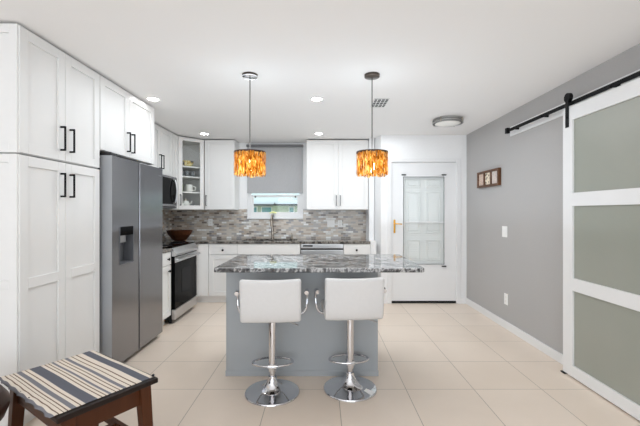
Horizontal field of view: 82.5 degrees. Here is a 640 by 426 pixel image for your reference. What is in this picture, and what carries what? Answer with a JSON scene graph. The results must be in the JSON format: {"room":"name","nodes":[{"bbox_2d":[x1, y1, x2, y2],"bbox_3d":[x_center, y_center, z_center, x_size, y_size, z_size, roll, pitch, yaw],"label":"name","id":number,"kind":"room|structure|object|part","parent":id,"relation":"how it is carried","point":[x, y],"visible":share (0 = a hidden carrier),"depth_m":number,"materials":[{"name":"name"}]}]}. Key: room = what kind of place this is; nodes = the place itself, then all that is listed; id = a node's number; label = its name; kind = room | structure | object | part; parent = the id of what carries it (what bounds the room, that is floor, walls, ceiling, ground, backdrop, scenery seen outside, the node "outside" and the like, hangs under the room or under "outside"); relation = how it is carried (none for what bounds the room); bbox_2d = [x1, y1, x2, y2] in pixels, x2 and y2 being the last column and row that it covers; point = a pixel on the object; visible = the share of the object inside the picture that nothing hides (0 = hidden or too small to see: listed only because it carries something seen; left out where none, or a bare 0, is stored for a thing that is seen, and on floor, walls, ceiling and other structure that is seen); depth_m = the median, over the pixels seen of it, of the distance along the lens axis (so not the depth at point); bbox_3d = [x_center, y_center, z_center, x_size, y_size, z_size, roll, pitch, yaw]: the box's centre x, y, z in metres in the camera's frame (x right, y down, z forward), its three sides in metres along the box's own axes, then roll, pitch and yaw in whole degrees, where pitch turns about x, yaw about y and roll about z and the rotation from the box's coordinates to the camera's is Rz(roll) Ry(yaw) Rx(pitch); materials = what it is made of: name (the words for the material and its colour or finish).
{"room":"kitchen","nodes":[
{"label":"kitchen","id":0,"kind":"room"},
{"bbox_2d":[173,143,368,249],"bbox_3d":[-0.760,0.105,5.961,3.259,2.440,0.158,0,0,0],"label":"wall","id":1,"kind":"structure","parent":0,"point":[226,223],"depth_m":5.88,"materials":[{"name":"tile"}]},
{"bbox_2d":[177,136,204,209],"bbox_3d":[-2.080,-0.568,5.573,0.595,1.065,0.611,0,0,0],"label":"upper cabinet","id":2,"kind":"object","parent":1,"relation":"attached to","point":[191,149],"visible":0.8,"depth_m":5.57,"materials":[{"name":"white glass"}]},
{"bbox_2d":[182,198,191,204],"bbox_3d":[-2.027,-0.142,5.498,0.144,0.130,0.119,0,0,0],"label":"teapot","id":3,"kind":"object","parent":2,"relation":"on","point":[186,202],"visible":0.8,"depth_m":5.46,"materials":[{"name":"white ceramic"}]},
{"bbox_2d":[182,160,193,165],"bbox_3d":[-2.034,-0.726,5.532,0.210,0.085,0.210,0,0,0],"label":"serving bowl","id":4,"kind":"object","parent":2,"relation":"on","point":[184,162],"visible":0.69,"depth_m":5.46,"materials":[{"name":"yellow ceramic"}]},
{"bbox_2d":[185,185,195,191],"bbox_3d":[-1.978,-0.356,5.519,0.138,0.110,0.113,0,0,0],"label":"mug","id":5,"kind":"object","parent":2,"relation":"on","point":[188,188],"visible":0.95,"depth_m":5.48,"materials":[{"name":"white ceramic"}]},
{"bbox_2d":[182,165,199,170],"bbox_3d":[-2.085,-0.673,5.582,0.558,0.018,0.564,0,0,0],"label":"shelf","id":6,"kind":"object","parent":2,"relation":"attached to","point":[185,168],"depth_m":5.57,"materials":[{"name":"white wood"}]},
{"bbox_2d":[182,176,199,179],"bbox_3d":[-2.085,-0.522,5.582,0.558,0.018,0.564,0,0,0],"label":"shelf","id":7,"kind":"object","parent":2,"relation":"attached to","point":[183,177],"depth_m":5.59,"materials":[{"name":"white wood"}]},
{"bbox_2d":[182,192,199,193],"bbox_3d":[-2.085,-0.291,5.582,0.558,0.018,0.564,0,0,0],"label":"shelf","id":8,"kind":"object","parent":2,"relation":"attached to","point":[182,192],"depth_m":5.55,"materials":[{"name":"white wood"}]},
{"bbox_2d":[208,219,212,225],"bbox_3d":[-1.780,0.165,5.878,0.070,0.115,0.008,0,0,0],"label":"wall outlet","id":9,"kind":"object","parent":1,"relation":"attached to","point":[210,221],"visible":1,"depth_m":5.88,"materials":[{"name":"white plastic"}]},
{"bbox_2d":[205,140,238,209],"bbox_3d":[-1.546,-0.568,5.702,0.456,1.065,0.356,0,0,0],"label":"upper cabinet","id":10,"kind":"object","parent":1,"relation":"attached to","point":[221,184],"visible":0.99,"depth_m":5.57,"materials":[{"name":"wood"}]},
{"bbox_2d":[246,144,302,192],"bbox_3d":[-0.740,-0.691,5.859,0.910,0.778,0.058,0,0,0],"label":"roller shade","id":11,"kind":"object","parent":1,"relation":"attached to","point":[284,162],"visible":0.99,"depth_m":5.87,"materials":[{"name":"fabric"}]},
{"bbox_2d":[247,193,302,218],"bbox_3d":[-0.740,-0.480,5.925,0.900,1.189,0.130,0,0,0],"label":"window","id":12,"kind":"structure","parent":1,"relation":"in","point":[251,214],"depth_m":5.93,"materials":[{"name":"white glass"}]},
{"bbox_3d":[-0.740,0.102,5.885,0.900,0.024,0.050,0,0,0],"label":"sill","id":13,"kind":"part","parent":12,"relation":"part of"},
{"bbox_3d":[-0.740,-0.117,5.947,0.790,0.317,0.035,0,0,0],"label":"sash","id":14,"kind":"part","parent":12,"relation":"part of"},
{"bbox_3d":[-0.740,-0.117,5.934,0.710,0.010,0.012,0,0,0],"label":"meeting rail","id":15,"kind":"part","parent":12,"relation":"part of","materials":[{"name":"metal"}]},
{"bbox_2d":[327,220,334,226],"bbox_3d":[0.160,0.188,5.877,0.120,0.115,0.010,0,0,0],"label":"light switch","id":16,"kind":"object","parent":1,"relation":"attached to","point":[330,223],"visible":1,"depth_m":5.88,"materials":[{"name":"white plastic"}]},
{"bbox_2d":[307,140,367,209],"bbox_3d":[0.251,-0.568,5.702,0.943,1.065,0.356,0,0,0],"label":"upper cabinet","id":17,"kind":"object","parent":1,"relation":"attached to","point":[333,183],"visible":0.98,"depth_m":5.57,"materials":[{"name":"wood"}]},
{"bbox_3d":[0.021,-0.568,5.569,0.478,1.056,0.019,0,0,0],"label":"door","id":18,"kind":"part","parent":17,"relation":"part of","materials":[{"name":"white wood"}]},
{"bbox_3d":[0.491,-0.568,5.569,0.455,1.056,0.019,0,0,0],"label":"door","id":19,"kind":"part","parent":17,"relation":"part of","materials":[{"name":"white wood"}]},
{"bbox_2d":[0,0,639,142],"bbox_3d":[-0.141,-1.165,0.745,4.697,0.100,10.490,0,0,0],"label":"ceiling","id":20,"kind":"structure","parent":0,"point":[476,61],"depth_m":2.60,"materials":[{"name":"white paint"}]},
{"bbox_2d":[146,97,159,100],"bbox_3d":[-1.655,-1.112,3.600,0.128,0.006,0.128,0,0,0],"label":"recessed light","id":21,"kind":"object","parent":20,"relation":"in","point":[147,98],"visible":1,"depth_m":3.60,"materials":[{"name":"white"}]},
{"bbox_2d":[234,72,265,177],"bbox_3d":[-0.576,-0.702,2.961,0.265,0.825,0.260,0,0,0],"label":"pendant lamp","id":22,"kind":"object","parent":20,"relation":"hanging from","point":[251,161],"visible":1,"depth_m":2.87,"materials":[{"name":"orange glass"}]},
{"bbox_3d":[-0.576,-0.782,2.960,0.008,0.614,0.008,0,0,0],"label":"cord","id":23,"kind":"part","parent":22,"relation":"part of","materials":[{"name":"silver metal"}]},
{"bbox_3d":[-0.576,-0.385,2.961,0.265,0.192,0.260,0,0,0],"label":"lamp shade","id":24,"kind":"part","parent":22,"relation":"part of","materials":[{"name":"orange"}]},
{"bbox_2d":[311,97,322,100],"bbox_3d":[-0.040,-1.112,3.600,0.128,0.006,0.128,0,0,0],"label":"recessed light","id":25,"kind":"object","parent":20,"relation":"in","point":[312,98],"visible":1,"depth_m":3.60,"materials":[{"name":"white"}]},
{"bbox_2d":[356,72,388,177],"bbox_3d":[0.414,-0.702,2.961,0.265,0.825,0.260,0,0,0],"label":"pendant lamp","id":26,"kind":"object","parent":20,"relation":"hanging from","point":[372,161],"visible":1,"depth_m":2.88,"materials":[{"name":"orange glass"}]},
{"bbox_3d":[0.414,-0.385,2.961,0.265,0.192,0.260,0,0,0],"label":"lamp shade","id":27,"kind":"part","parent":26,"relation":"part of","materials":[{"name":"orange"}]},
{"bbox_3d":[0.414,-0.782,2.960,0.008,0.614,0.008,0,0,0],"label":"cord","id":28,"kind":"part","parent":26,"relation":"part of","materials":[{"name":"silver metal"}]},
{"bbox_2d":[371,99,388,106],"bbox_3d":[0.600,-1.111,3.730,0.150,0.006,0.280,0,0,0],"label":"ceiling vent","id":29,"kind":"object","parent":20,"relation":"in","point":[377,102],"visible":0.95,"depth_m":3.70,"materials":[{"name":"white metal"}]},
{"bbox_2d":[432,116,462,126],"bbox_3d":[1.520,-1.077,4.380,0.352,0.076,0.352,0,0,0],"label":"flush light","id":30,"kind":"object","parent":20,"relation":"attached to","point":[447,121],"visible":1,"depth_m":4.28,"materials":[{"name":"white glass"}]},
{"bbox_2d":[24,302,639,425],"bbox_3d":[-0.141,1.375,0.745,4.697,0.100,10.490,0,0,0],"label":"floor","id":31,"kind":"structure","parent":0,"point":[440,364],"depth_m":2.84,"materials":[{"name":"tile"}]},
{"bbox_2d":[0,384,9,420],"bbox_3d":[-1.592,1.047,1.530,0.440,0.535,0.440,0,0,0],"label":"round stool","id":32,"kind":"object","parent":31,"relation":"on","point":[4,394],"visible":1,"depth_m":1.61,"materials":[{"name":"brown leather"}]},
{"bbox_2d":[0,154,99,425],"bbox_3d":[-2.058,0.491,2.521,0.657,1.667,0.790,0,0,0],"label":"pantry cabinet","id":33,"kind":"object","parent":31,"relation":"on","point":[50,210],"visible":0.74,"depth_m":2.35,"materials":[{"name":"white wood"}]},
{"bbox_3d":[-2.078,0.489,2.135,0.613,1.660,0.019,0,0,0],"label":"panel","id":34,"kind":"part","parent":33,"relation":"part of","materials":[{"name":"white wood"}]},
{"bbox_3d":[-1.774,0.441,2.329,0.019,1.556,0.379,0,0,0],"label":"door","id":35,"kind":"part","parent":33,"relation":"part of","materials":[{"name":"white wood"}]},
{"bbox_2d":[0,24,99,168],"bbox_3d":[-2.058,-0.724,2.521,0.657,0.753,0.790,0,0,0],"label":"upper cabinet","id":36,"kind":"object","parent":33,"relation":"on","point":[50,100],"visible":1,"depth_m":2.35,"materials":[{"name":"white wood"}]},
{"bbox_3d":[-2.078,-0.724,2.135,0.613,0.750,0.019,0,0,0],"label":"panel","id":37,"kind":"part","parent":36,"relation":"part of","materials":[{"name":"white wood"}]},
{"bbox_3d":[-1.774,-0.724,2.329,0.019,0.744,0.379,0,0,0],"label":"door","id":38,"kind":"part","parent":36,"relation":"part of","materials":[{"name":"white wood"}]},
{"bbox_3d":[-1.747,-0.498,2.475,0.036,0.167,0.010,0,0,0],"label":"handle","id":39,"kind":"part","parent":36,"relation":"part of","materials":[{"name":"black metal"}]},
{"bbox_3d":[-1.747,-0.498,2.565,0.036,0.167,0.010,0,0,0],"label":"handle","id":40,"kind":"part","parent":36,"relation":"part of","materials":[{"name":"black metal"}]},
{"bbox_3d":[-1.774,-0.724,2.716,0.019,0.744,0.389,0,0,0],"label":"door","id":41,"kind":"part","parent":36,"relation":"part of","materials":[{"name":"white wood"}]},
{"bbox_3d":[-1.747,-0.182,2.475,0.036,0.165,0.010,0,0,0],"label":"handle","id":42,"kind":"part","parent":33,"relation":"part of","materials":[{"name":"black metal"}]},
{"bbox_3d":[-1.747,-0.182,2.565,0.036,0.165,0.010,0,0,0],"label":"handle","id":43,"kind":"part","parent":33,"relation":"part of","materials":[{"name":"black metal"}]},
{"bbox_3d":[-1.774,0.441,2.716,0.019,1.556,0.389,0,0,0],"label":"door","id":44,"kind":"part","parent":33,"relation":"part of","materials":[{"name":"white wood"}]},
{"bbox_2d":[4,351,157,425],"bbox_3d":[-1.267,1.100,1.923,0.672,0.450,0.464,0,0,34],"label":"wooden bench","id":45,"kind":"object","parent":31,"relation":"on","point":[103,409],"visible":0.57,"depth_m":1.82,"materials":[{"name":"brown wood"}]},
{"bbox_3d":[-1.609,1.113,1.929,0.073,0.423,0.073,0,0,34],"label":"leg","id":46,"kind":"part","parent":45,"relation":"part of","materials":[{"name":"brown wood"}]},
{"bbox_3d":[-1.129,1.113,1.609,0.073,0.423,0.073,0,0,34],"label":"leg","id":47,"kind":"part","parent":45,"relation":"part of","materials":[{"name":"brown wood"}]},
{"bbox_2d":[0,350,154,417],"bbox_3d":[-1.290,0.871,1.922,0.666,0.025,0.482,0,0,34],"label":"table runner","id":48,"kind":"object","parent":45,"relation":"on","point":[55,388],"visible":1,"depth_m":1.89,"materials":[{"name":"fabric"}]},
{"bbox_3d":[-0.924,1.113,1.916,0.073,0.423,0.073,0,0,34],"label":"leg","id":49,"kind":"part","parent":45,"relation":"part of","materials":[{"name":"brown wood"}]},
{"bbox_2d":[98,152,161,361],"bbox_3d":[-2.025,0.419,3.429,0.671,1.812,0.943,0,0,0],"label":"refrigerator","id":50,"kind":"object","parent":31,"relation":"on","point":[130,191],"visible":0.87,"depth_m":3.24,"materials":[{"name":"grey metal"}]},
{"bbox_3d":[-1.742,0.410,2.958,0.096,1.740,0.001,0,0,0],"label":"panel","id":51,"kind":"part","parent":50,"relation":"part of","materials":[{"name":"silver metal"}]},
{"bbox_3d":[-1.750,0.233,3.190,0.040,0.064,0.100,0,0,0],"label":"dispenser spout","id":52,"kind":"part","parent":50,"relation":"part of","materials":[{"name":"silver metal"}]},
{"bbox_3d":[-1.741,0.410,3.172,0.098,1.740,0.428,0,0,0],"label":"door","id":53,"kind":"part","parent":50,"relation":"part of","materials":[{"name":"silver metal"}]},
{"bbox_3d":[-1.734,0.163,3.179,0.088,0.075,0.215,0,0,0],"label":"dispenser panel","id":54,"kind":"part","parent":50,"relation":"part of","materials":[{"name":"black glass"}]},
{"bbox_3d":[-1.741,0.410,3.656,0.098,1.740,0.488,0,0,0],"label":"door","id":55,"kind":"part","parent":50,"relation":"part of","materials":[{"name":"silver metal"}]},
{"bbox_2d":[162,252,170,325],"bbox_3d":[-2.058,0.892,4.112,0.643,0.865,0.373,0,0,0],"label":"base cabinet","id":56,"kind":"object","parent":31,"relation":"on","point":[166,257],"visible":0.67,"depth_m":4.20,"materials":[{"name":"white wood"}]},
{"bbox_3d":[-1.774,0.539,4.112,0.019,0.148,0.366,0,0,0],"label":"drawer","id":57,"kind":"part","parent":56,"relation":"part of","materials":[{"name":"white wood"}]},
{"bbox_2d":[162,248,171,252],"bbox_3d":[-2.068,0.442,4.114,0.626,0.034,0.377,0,0,0],"label":"countertop","id":58,"kind":"structure","parent":56,"relation":"on","point":[164,250],"depth_m":4.17,"materials":[{"name":"stone"}]},
{"bbox_2d":[162,242,199,323],"bbox_3d":[-2.022,0.869,4.689,0.711,0.913,0.768,0,0,0],"label":"oven range","id":59,"kind":"object","parent":31,"relation":"on","point":[183,264],"visible":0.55,"depth_m":4.57,"materials":[{"name":"metal"}]},
{"bbox_2d":[162,242,194,247],"bbox_3d":[-2.067,0.419,4.689,0.623,0.013,0.768,0,0,0],"label":"cooktop","id":60,"kind":"object","parent":59,"relation":"in","point":[164,244],"depth_m":4.69,"materials":[{"name":"black glass"}]},
{"bbox_3d":[-1.744,0.845,4.689,0.039,0.616,0.758,0,0,0],"label":"oven door","id":61,"kind":"part","parent":59,"relation":"part of","materials":[{"name":"black glass"}]},
{"bbox_3d":[-1.744,1.217,4.689,0.041,0.116,0.758,0,0,0],"label":"drawer","id":62,"kind":"part","parent":59,"relation":"part of","materials":[{"name":"silver metal"}]},
{"bbox_3d":[-1.738,0.476,4.689,0.055,0.098,0.766,0,0,0],"label":"control panel","id":63,"kind":"part","parent":59,"relation":"part of","materials":[{"name":"silver metal"}]},
{"bbox_3d":[-1.723,0.569,4.689,0.004,0.063,0.758,0,0,0],"label":"door trim","id":64,"kind":"part","parent":59,"relation":"part of","materials":[{"name":"silver metal"}]},
{"bbox_3d":[-1.695,0.568,4.689,0.056,0.026,0.706,0,0,0],"label":"handle","id":65,"kind":"part","parent":59,"relation":"part of","materials":[{"name":"silver metal"}]},
{"bbox_2d":[196,244,209,301],"bbox_3d":[-2.006,0.892,5.479,0.760,0.865,0.798,0,0,0],"label":"base cabinet","id":66,"kind":"object","parent":31,"relation":"on","point":[202,295],"visible":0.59,"depth_m":5.28,"materials":[{"name":"white wood"}]},
{"bbox_2d":[162,238,369,244],"bbox_3d":[-0.835,0.442,5.479,3.093,0.034,0.805,0,0,0],"label":"countertop","id":67,"kind":"structure","parent":66,"relation":"on","point":[196,240],"depth_m":5.27,"materials":[{"name":"stone"}]},
{"bbox_2d":[166,230,192,240],"bbox_3d":[-2.100,0.347,5.420,0.370,0.155,0.370,0,0,0],"label":"fruit bowl","id":68,"kind":"object","parent":67,"relation":"on","point":[176,235],"visible":1,"depth_m":5.31,"materials":[{"name":"brown wood"}]},
{"bbox_2d":[270,214,276,238],"bbox_3d":[-0.771,0.227,5.754,0.116,0.396,0.189,0,0,29],"label":"kitchen faucet","id":69,"kind":"object","parent":67,"relation":"on","point":[271,220],"visible":1,"depth_m":5.80,"materials":[{"name":"silver metal"}]},
{"bbox_2d":[209,244,237,301],"bbox_3d":[-1.418,0.892,5.565,0.412,0.865,0.626,0,0,0],"label":"base cabinet","id":70,"kind":"object","parent":31,"relation":"on","point":[219,254],"visible":0.56,"depth_m":5.28,"materials":[{"name":"white wood"}]},
{"bbox_3d":[-1.418,0.539,5.290,0.409,0.148,0.019,0,0,0],"label":"drawer","id":71,"kind":"part","parent":70,"relation":"part of","materials":[{"name":"white wood"}]},
{"bbox_3d":[-1.418,0.916,5.290,0.409,0.590,0.019,0,0,0],"label":"door","id":72,"kind":"part","parent":70,"relation":"part of","materials":[{"name":"white wood"}]},
{"bbox_2d":[237,244,300,255],"bbox_3d":[-0.755,0.895,5.565,0.910,0.860,0.626,0,0,0],"label":"base cabinet","id":73,"kind":"object","parent":31,"relation":"on","point":[241,248],"visible":0.06,"depth_m":5.28,"materials":[{"name":"white wood"}]},
{"bbox_2d":[234,279,308,406],"bbox_3d":[-0.356,0.891,2.660,0.543,0.867,0.441,0,0,-4],"label":"bar stool","id":74,"kind":"object","parent":31,"relation":"on","point":[272,302],"visible":1,"depth_m":2.48,"materials":[{"name":"white leather"}]},
{"bbox_3d":[-0.564,0.672,2.663,0.118,0.211,0.098,0,0,-4],"label":"armrest","id":75,"kind":"part","parent":74,"relation":"part of","materials":[{"name":"silver metal"}]},
{"bbox_3d":[-0.344,0.609,2.488,0.416,0.301,0.098,0,0,-4],"label":"backrest","id":76,"kind":"part","parent":74,"relation":"part of","materials":[{"name":"white leather"}]},
{"bbox_3d":[-0.150,0.672,2.692,0.118,0.211,0.098,0,0,-4],"label":"armrest","id":77,"kind":"part","parent":74,"relation":"part of","materials":[{"name":"silver metal"}]},
{"bbox_2d":[225,273,377,375],"bbox_3d":[-0.153,0.883,3.241,1.235,0.884,0.594,0,0,0],"label":"kitchen island","id":78,"kind":"object","parent":31,"relation":"on","point":[310,343],"visible":0.41,"depth_m":2.95,"materials":[{"name":"grey paint"}]},
{"bbox_3d":[-0.153,1.304,3.217,1.235,0.042,0.546,0,0,0],"label":"moulding","id":79,"kind":"part","parent":78,"relation":"part of","materials":[{"name":"grey paint"}]},
{"bbox_2d":[214,254,423,272],"bbox_3d":[-0.013,0.424,3.090,1.541,0.031,0.881,0,0,0],"label":"island countertop","id":80,"kind":"structure","parent":78,"relation":"on","point":[242,263],"depth_m":2.84,"materials":[{"name":"grey stone"}]},
{"bbox_2d":[301,244,342,253],"bbox_3d":[0.015,0.894,5.566,0.620,0.862,0.588,0,0,0],"label":"dishwasher","id":81,"kind":"object","parent":31,"relation":"on","point":[305,248],"visible":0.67,"depth_m":5.27,"materials":[{"name":"metal"}]},
{"bbox_3d":[0.015,0.882,5.287,0.616,0.665,0.026,0,0,0],"label":"door","id":82,"kind":"part","parent":81,"relation":"part of","materials":[{"name":"silver metal"}]},
{"bbox_2d":[314,277,386,401],"bbox_3d":[0.220,0.891,2.720,0.543,0.867,0.441,0,0,-5],"label":"bar stool","id":83,"kind":"object","parent":31,"relation":"on","point":[349,300],"visible":1,"depth_m":2.54,"materials":[{"name":"white leather"}]},
{"bbox_3d":[0.012,0.672,2.719,0.118,0.211,0.098,0,0,-5],"label":"armrest","id":84,"kind":"part","parent":83,"relation":"part of","materials":[{"name":"silver metal"}]},
{"bbox_3d":[0.217,0.728,2.752,0.410,0.070,0.355,0,0,-5],"label":"seat","id":85,"kind":"part","parent":83,"relation":"part of","materials":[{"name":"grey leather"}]},
{"bbox_3d":[0.235,0.609,2.549,0.416,0.301,0.098,0,0,-5],"label":"backrest","id":86,"kind":"part","parent":83,"relation":"part of","materials":[{"name":"white leather"}]},
{"bbox_2d":[343,244,369,253],"bbox_3d":[0.521,0.892,5.565,0.386,0.865,0.626,0,0,0],"label":"drawer","id":87,"kind":"object","parent":31,"relation":"on","point":[347,248],"visible":0.29,"depth_m":5.28,"materials":[{"name":"white wood"}]},
{"bbox_2d":[374,135,380,276],"bbox_3d":[0.835,0.105,5.588,0.069,2.440,0.605,0,0,0],"label":"wall","id":88,"kind":"structure","parent":0,"point":[377,141],"depth_m":5.41,"materials":[{"name":"white paint"}]},
{"bbox_2d":[369,138,375,253],"bbox_3d":[0.758,0.105,5.415,0.084,2.440,0.290,0,0,0],"label":"trim","id":89,"kind":"structure","parent":88,"relation":"attached to","point":[371,180],"depth_m":5.50,"materials":[{"name":"white wood"}]},
{"bbox_2d":[381,135,466,303],"bbox_3d":[1.488,0.105,5.345,1.238,2.440,0.120,0,0,0],"label":"wall","id":90,"kind":"structure","parent":0,"point":[397,146],"depth_m":5.28,"materials":[{"name":"white paint"}]},
{"bbox_2d":[387,158,460,303],"bbox_3d":[1.489,0.275,5.312,1.068,2.100,0.146,0,0,0],"label":"door","id":91,"kind":"structure","parent":90,"relation":"in","point":[440,281],"depth_m":5.30,"materials":[{"name":"white wood"}]},
{"bbox_3d":[1.489,0.124,5.303,0.622,1.298,0.028,0,0,0],"label":"glazing frame","id":92,"kind":"part","parent":91,"relation":"part of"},
{"bbox_3d":[1.489,0.285,5.338,0.924,2.000,0.046,0,0,0],"label":"panel","id":93,"kind":"part","parent":91,"relation":"part of","materials":[{"name":"white glass"}]},
{"bbox_2d":[404,177,443,259],"bbox_3d":[1.489,0.120,5.306,0.590,1.246,0.008,0,0,0],"label":"window blind","id":94,"kind":"object","parent":91,"relation":"attached to","point":[404,177],"visible":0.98,"depth_m":5.30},
{"bbox_3d":[1.489,-0.494,5.306,0.590,0.018,0.008,0,0,0],"label":"head rail","id":95,"kind":"part","parent":94,"relation":"part of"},
{"bbox_2d":[460,298,465,303],"bbox_3d":[2.049,1.282,5.278,0.088,0.085,0.014,0,0,0],"label":"baseboard","id":96,"kind":"structure","parent":90,"relation":"attached to","point":[462,300],"depth_m":5.27,"materials":[{"name":"white wood"}]},
{"bbox_2d":[467,43,639,353],"bbox_3d":[2.157,0.105,0.453,0.100,2.440,9.905,0,0,0],"label":"wall","id":97,"kind":"structure","parent":0,"point":[526,265],"depth_m":3.78,"materials":[{"name":"grey paint"}]},
{"bbox_2d":[477,168,500,187],"bbox_3d":[2.089,-0.417,4.558,0.036,0.205,0.585,0,0,0],"label":"wall art","id":98,"kind":"object","parent":97,"relation":"attached to","point":[492,177],"visible":1,"depth_m":4.51,"materials":[{"name":"brown wood"}]},
{"bbox_2d":[502,226,506,236],"bbox_3d":[2.102,0.225,4.180,0.010,0.125,0.115,0,0,0],"label":"light switch","id":99,"kind":"object","parent":97,"relation":"attached to","point":[504,228],"visible":1,"depth_m":4.18,"materials":[{"name":"white plastic"}]},
{"bbox_2d":[504,293,507,304],"bbox_3d":[2.103,0.990,4.150,0.008,0.125,0.078,0,0,0],"label":"wall outlet","id":100,"kind":"object","parent":97,"relation":"attached to","point":[505,294],"visible":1,"depth_m":4.14,"materials":[{"name":"white plastic"}]},
{"bbox_2d":[466,298,562,364],"bbox_3d":[2.100,1.282,0.443,0.014,0.085,9.685,0,0,0],"label":"baseboard","id":101,"kind":"structure","parent":97,"relation":"attached to","point":[539,345],"depth_m":3.83,"materials":[{"name":"white wood"}]},
{"bbox_2d":[505,71,639,133],"bbox_3d":[2.046,-0.882,2.825,0.079,0.058,2.350,0,0,0],"label":"barn door track","id":102,"kind":"object","parent":97,"relation":"attached to","point":[615,84],"visible":0.99,"depth_m":2.83,"materials":[{"name":"black metal"}]},
{"bbox_2d":[563,78,639,420],"bbox_3d":[2.014,0.174,2.525,0.048,2.278,0.990,0,0,0],"label":"barn door","id":103,"kind":"structure","parent":102,"relation":"hanging from","point":[601,132],"depth_m":2.60,"materials":[{"name":"white glass"}]},
{"bbox_3d":[2.021,-0.444,2.525,0.008,0.582,0.764,0,0,0],"label":"glass panel","id":104,"kind":"part","parent":103,"relation":"part of","materials":[{"name":"grey glass"}]},
{"bbox_3d":[2.021,0.239,2.525,0.008,0.575,0.764,0,0,0],"label":"glass panel","id":105,"kind":"part","parent":103,"relation":"part of","materials":[{"name":"grey glass"}]},
{"bbox_3d":[2.021,0.926,2.525,0.008,0.598,0.764,0,0,0],"label":"glass panel","id":106,"kind":"part","parent":103,"relation":"part of","materials":[{"name":"grey glass"}]},
{"bbox_2d":[510,69,639,135],"bbox_3d":[2.097,-0.886,2.815,0.020,0.102,2.430,0,0,0],"label":"trim","id":107,"kind":"structure","parent":97,"relation":"attached to","point":[559,113],"depth_m":3.32,"materials":[{"name":"white wood"}]},
{"bbox_3d":[-2.440,0.105,0.770,0.100,2.440,10.540,0,0,0],"label":"wall","id":108,"kind":"structure","parent":0,"visible":0},
{"bbox_2d":[100,75,153,164],"bbox_3d":[-2.058,-0.798,3.395,0.657,0.603,0.954,0,0,0],"label":"upper cabinet","id":109,"kind":"object","parent":108,"relation":"attached to","point":[126,122],"visible":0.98,"depth_m":3.30,"materials":[{"name":"white wood"}]},
{"bbox_3d":[-1.774,-0.799,3.140,0.019,0.593,0.437,0,0,0],"label":"door","id":110,"kind":"part","parent":109,"relation":"part of","materials":[{"name":"white wood"}]},
{"bbox_3d":[-1.747,-0.635,3.400,0.036,0.180,0.010,0,0,0],"label":"handle","id":111,"kind":"part","parent":109,"relation":"part of","materials":[{"name":"black metal"}]},
{"bbox_3d":[-1.774,-0.799,3.614,0.019,0.593,0.505,0,0,0],"label":"door","id":112,"kind":"part","parent":109,"relation":"part of","materials":[{"name":"white wood"}]},
{"bbox_2d":[150,124,171,176],"bbox_3d":[-2.203,-0.793,4.690,0.351,0.613,0.760,0,0,0],"label":"upper cabinet","id":113,"kind":"object","parent":108,"relation":"attached to","point":[162,137],"visible":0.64,"depth_m":4.75,"materials":[{"name":"white wood"}]},
{"bbox_3d":[-2.072,-0.793,4.501,0.019,0.604,0.375,0,0,0],"label":"door","id":114,"kind":"part","parent":113,"relation":"part of","materials":[{"name":"white wood"}]},
{"bbox_3d":[-2.072,-0.793,4.879,0.019,0.604,0.375,0,0,0],"label":"door","id":115,"kind":"part","parent":113,"relation":"part of","materials":[{"name":"white wood"}]},
{"bbox_2d":[162,174,177,208],"bbox_3d":[-2.159,-0.264,4.690,0.438,0.434,0.756,0,0,0],"label":"microwave","id":116,"kind":"object","parent":113,"relation":"attached to","point":[169,184],"visible":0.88,"depth_m":4.81,"materials":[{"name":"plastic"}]},
{"bbox_3d":[-1.972,-0.278,4.940,0.064,0.348,0.024,0,0,0],"label":"handle","id":117,"kind":"part","parent":116,"relation":"part of","materials":[{"name":"silver metal"}]},
{"bbox_2d":[162,210,172,239],"bbox_3d":[-2.386,0.190,4.891,0.008,0.470,1.982,0,0,0],"label":"wall","id":118,"kind":"structure","parent":108,"relation":"attached to","point":[167,215],"depth_m":5.63,"materials":[{"name":"tile"}]},
{"bbox_2d":[162,133,177,209],"bbox_3d":[-2.220,-0.568,5.171,0.315,1.065,0.194,0,0,0],"label":"upper cabinet","id":119,"kind":"object","parent":118,"relation":"attached to","point":[174,137],"visible":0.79,"depth_m":5.21,"materials":[{"name":"white wood"}]},
{"bbox_3d":[-2.072,-0.568,5.171,0.019,1.056,0.187,0,0,0],"label":"door","id":120,"kind":"part","parent":119,"relation":"part of","materials":[{"name":"white wood"}]},
{"label":"outside","id":121,"kind":"structure","parent":0,"visible":0},
{"bbox_3d":[-2.000,1.535,16.095,24.000,0.180,19.810,0,0,0],"label":"ground","id":122,"kind":"structure","parent":121,"visible":0},
{"bbox_2d":[252,193,299,211],"bbox_3d":[-2.300,-0.415,12.650,11.600,3.720,2.700,0,0,0],"label":"house","id":123,"kind":"structure","parent":122,"relation":"on","point":[258,200],"depth_m":11.50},
{"bbox_3d":[-1.780,0.122,11.930,0.300,0.545,0.020,0,0,0],"label":"pane","id":124,"kind":"part","parent":123,"relation":"part of","materials":[{"name":"glass"}]}
]}

